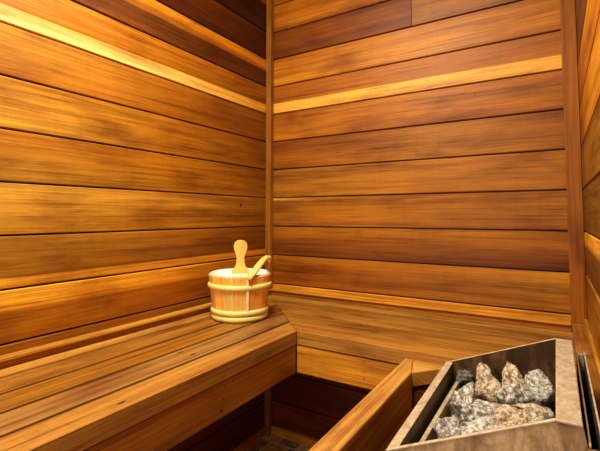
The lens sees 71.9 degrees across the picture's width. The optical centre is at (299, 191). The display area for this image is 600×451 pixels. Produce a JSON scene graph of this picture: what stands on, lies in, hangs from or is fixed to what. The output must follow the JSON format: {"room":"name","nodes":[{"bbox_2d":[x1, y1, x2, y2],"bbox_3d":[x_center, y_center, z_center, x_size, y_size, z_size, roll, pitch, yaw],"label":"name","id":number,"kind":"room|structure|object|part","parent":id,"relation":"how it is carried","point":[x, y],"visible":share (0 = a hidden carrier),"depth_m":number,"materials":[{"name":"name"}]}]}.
{"room":"sauna","nodes":[
{"label":"sauna","id":0,"kind":"room"},
{"bbox_2d":[0,0,265,450],"bbox_3d":[-0.767,-0.039,1.058,0.060,2.210,2.350,-2,-4,32],"label":"wall","id":1,"kind":"structure","parent":0,"point":[133,132],"depth_m":1.34,"materials":[{"name":"brown wood"}]},
{"bbox_2d":[0,290,269,369],"bbox_3d":[-0.736,0.423,0.995,0.030,0.041,2.220,-2,-4,32],"label":"trim","id":2,"kind":"structure","parent":1,"relation":"attached to","point":[39,352],"depth_m":1.20,"materials":[{"name":"brown wood"}]},
{"bbox_2d":[230,426,265,450],"bbox_3d":[-0.740,1.045,0.970,0.014,0.036,2.234,-2,-4,32],"label":"baseboard","id":3,"kind":"structure","parent":1,"relation":"attached to","point":[260,433],"depth_m":1.81,"materials":[{"name":"brown wood"}]},
{"bbox_2d":[245,434,310,450],"bbox_3d":[-0.443,1.039,0.273,1.372,0.030,3.260,-2,-4,32],"label":"floor","id":4,"kind":"structure","parent":0,"point":[261,443],"depth_m":1.81,"materials":[{"name":"stone"}]},
{"bbox_2d":[0,295,295,450],"bbox_3d":[-0.526,0.738,0.875,0.427,0.638,2.167,-2,-4,32],"label":"bench","id":5,"kind":"object","parent":4,"relation":"on","point":[152,389],"visible":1,"depth_m":0.96,"materials":[{"name":"brown wood"}]},
{"bbox_2d":[207,255,271,322],"bbox_3d":[-0.219,0.343,1.512,0.232,0.223,0.232,-2,-4,32],"label":"bucket","id":6,"kind":"object","parent":5,"relation":"on","point":[236,298],"visible":0.98,"depth_m":1.42,"materials":[{"name":"brown wood"}]},
{"bbox_2d":[232,240,248,273],"bbox_3d":[-0.224,0.302,1.559,0.067,0.238,0.090,1,-3,-10],"label":"ladle","id":7,"kind":"object","parent":6,"relation":"in","point":[240,246],"visible":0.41,"depth_m":1.59,"materials":[{"name":"brown wood"}]},
{"bbox_3d":[-0.140,0.268,1.467,0.035,0.078,0.147,-2,-4,32],"label":"handle","id":8,"kind":"part","parent":6,"relation":"part of","materials":[{"name":"yellow wood"}]},
{"bbox_2d":[309,358,443,450],"bbox_3d":[0.241,0.737,0.667,0.390,0.617,0.818,-2,-4,32],"label":"guard","id":9,"kind":"object","parent":4,"relation":"on","point":[373,423],"visible":0.4,"depth_m":0.88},
{"bbox_3d":[0.454,0.539,0.981,0.344,0.083,0.075,-2,-4,32],"label":"rail","id":10,"kind":"part","parent":9,"relation":"part of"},
{"bbox_3d":[0.441,0.464,0.984,0.366,0.036,0.095,-2,-4,32],"label":"rail","id":11,"kind":"part","parent":9,"relation":"part of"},
{"bbox_2d":[271,295,576,391],"bbox_3d":[0.260,0.768,1.397,1.218,0.638,0.444,-2,-4,32],"label":"bench","id":12,"kind":"object","parent":4,"relation":"on","point":[359,346],"visible":0.41,"depth_m":1.27,"materials":[{"name":"brown wood"}]},
{"bbox_2d":[272,0,587,439],"bbox_3d":[0.398,-0.003,1.696,1.372,2.210,0.060,-2,-4,32],"label":"wall","id":13,"kind":"structure","parent":0,"point":[419,145],"depth_m":1.63,"materials":[{"name":"brown wood"}]},
{"bbox_2d":[264,0,273,434],"bbox_3d":[-0.146,0.014,1.978,0.029,2.210,0.029,-2,-4,32],"label":"trim","id":14,"kind":"structure","parent":13,"relation":"attached to","point":[268,407],"depth_m":1.98,"materials":[{"name":"brown wood"}]},
{"bbox_2d":[271,425,318,447],"bbox_3d":[0.390,1.079,1.595,1.220,0.038,0.014,-2,-4,32],"label":"baseboard","id":15,"kind":"structure","parent":13,"relation":"attached to","point":[284,433],"depth_m":1.84,"materials":[{"name":"brown wood"}]},
{"bbox_2d":[270,288,571,331],"bbox_3d":[0.368,0.458,1.634,1.177,0.044,0.030,-2,-4,32],"label":"trim","id":16,"kind":"structure","parent":13,"relation":"attached to","point":[550,324],"depth_m":1.54,"materials":[{"name":"brown wood"}]},
{"bbox_2d":[560,0,587,323],"bbox_3d":[0.891,-0.354,1.365,0.043,1.546,0.018,-2,-4,32],"label":"trim","id":17,"kind":"structure","parent":13,"relation":"attached to","point":[577,270],"depth_m":1.34,"materials":[{"name":"brown wood"}]},
{"bbox_2d":[575,0,599,358],"bbox_3d":[0.349,-0.078,0.370,0.060,2.210,2.350,-2,-4,32],"label":"wall","id":18,"kind":"structure","parent":0,"point":[587,11],"depth_m":0.99,"materials":[{"name":"brown wood"}]},
{"bbox_2d":[385,338,599,450],"bbox_3d":[0.319,0.487,0.640,0.305,0.412,0.510,-2,-4,32],"label":"heater","id":19,"kind":"object","parent":18,"relation":"attached to","point":[576,424],"visible":0.79,"depth_m":0.64,"materials":[{"name":"metal"}]},
{"bbox_3d":[0.235,0.537,0.759,0.012,0.325,0.382,-2,-4,32],"label":"panel","id":20,"kind":"part","parent":19,"relation":"part of","materials":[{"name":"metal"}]},
{"bbox_2d":[433,414,462,438],"bbox_3d":[0.249,0.403,0.694,0.052,0.043,0.049,0,-3,-8],"label":"stone","id":21,"kind":"object","parent":19,"relation":"in","point":[444,427],"visible":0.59,"depth_m":0.69,"materials":[{"name":"grey stone"}]},
{"bbox_2d":[448,382,475,423],"bbox_3d":[0.315,0.406,0.793,0.050,0.078,0.056,2,-4,-26],"label":"stone","id":22,"kind":"object","parent":19,"relation":"in","point":[464,396],"visible":0.72,"depth_m":0.79,"materials":[{"name":"grey stone"}]},
{"bbox_2d":[455,369,474,384],"bbox_3d":[0.363,0.408,0.907,0.046,0.038,0.040,2,-4,-31],"label":"stone","id":23,"kind":"object","parent":19,"relation":"in","point":[463,376],"visible":0.89,"depth_m":0.90,"materials":[{"name":"grey stone"}]},
{"bbox_2d":[459,417,500,434],"bbox_3d":[0.292,0.407,0.680,0.079,0.064,0.069,-2,-4,32],"label":"stone","id":24,"kind":"object","parent":19,"relation":"in","point":[479,424],"visible":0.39,"depth_m":0.68,"materials":[{"name":"grey stone"}]},
{"bbox_2d":[461,399,499,422],"bbox_3d":[0.341,0.402,0.754,0.091,0.047,0.058,-2,-4,32],"label":"stone","id":25,"kind":"object","parent":19,"relation":"in","point":[478,408],"visible":0.62,"depth_m":0.75,"materials":[{"name":"grey stone"}]},
{"bbox_3d":[0.231,0.480,0.500,0.302,0.411,0.063,-2,-4,32],"label":"panel","id":26,"kind":"part","parent":19,"relation":"part of","materials":[{"name":"metal"}]},
{"bbox_3d":[0.422,0.502,0.873,0.214,0.410,0.003,-2,-4,32],"label":"panel","id":27,"kind":"part","parent":19,"relation":"part of","materials":[{"name":"metal"}]},
{"bbox_2d":[493,403,555,426],"bbox_3d":[0.382,0.389,0.703,0.080,0.064,0.073,1,-3,-19],"label":"stone","id":28,"kind":"object","parent":19,"relation":"in","point":[506,415],"visible":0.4,"depth_m":0.70,"materials":[{"name":"beige stone"}]},
{"bbox_2d":[525,369,555,406],"bbox_3d":[0.463,0.382,0.798,0.059,0.073,0.074,-1,-3,13],"label":"stone","id":29,"kind":"object","parent":19,"relation":"in","point":[537,382],"visible":0.61,"depth_m":0.78,"materials":[{"name":"grey stone"}]},
{"bbox_3d":[0.451,0.471,0.802,0.083,0.078,0.078,-2,-4,32],"label":"stone","id":30,"kind":"object","parent":19,"relation":"in","visible":0},
{"bbox_2d":[502,361,527,388],"bbox_3d":[0.426,0.386,0.822,0.039,0.085,0.059,2,-4,-35],"label":"stone","id":31,"kind":"object","parent":30,"relation":"on","point":[510,373],"visible":0.44,"depth_m":0.82,"materials":[{"name":"beige stone"}]},
{"bbox_3d":[0.361,0.480,0.824,0.042,0.083,0.065,-2,-4,32],"label":"stone","id":32,"kind":"object","parent":19,"relation":"in","visible":0},
{"bbox_2d":[473,363,500,403],"bbox_3d":[0.381,0.400,0.843,0.061,0.094,0.082,-2,-4,32],"label":"stone","id":33,"kind":"object","parent":32,"relation":"on","point":[486,383],"visible":0.67,"depth_m":0.83,"materials":[{"name":"beige stone"}]},
{"bbox_3d":[0.379,0.473,0.766,0.091,0.064,0.089,-2,-4,32],"label":"stone","id":34,"kind":"object","parent":19,"relation":"in","visible":0},
{"bbox_2d":[494,383,542,405],"bbox_3d":[0.413,0.392,0.783,0.076,0.060,0.049,0,-3,1],"label":"stone","id":35,"kind":"object","parent":34,"relation":"on","point":[509,393],"visible":0.63,"depth_m":0.77,"materials":[{"name":"grey stone"}]},
{"bbox_2d":[572,322,593,358],"bbox_3d":[0.804,0.423,1.178,0.042,0.026,0.352,-2,-4,32],"label":"trim","id":36,"kind":"structure","parent":18,"relation":"attached to","point":[580,337],"depth_m":1.13,"materials":[{"name":"brown wood"}]},
{"bbox_2d":[584,319,599,379],"bbox_3d":[0.511,0.372,0.674,0.008,0.016,1.480,-2,-4,32],"label":"trim","id":37,"kind":"structure","parent":18,"relation":"attached to","point":[590,337],"depth_m":1.02,"materials":[{"name":"brown wood"}]},
{"bbox_2d":[586,358,599,420],"bbox_3d":[0.531,0.424,0.729,0.036,0.068,0.658,-2,-4,32],"label":"trim","id":38,"kind":"structure","parent":18,"relation":"attached to","point":[595,381],"depth_m":0.87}
]}

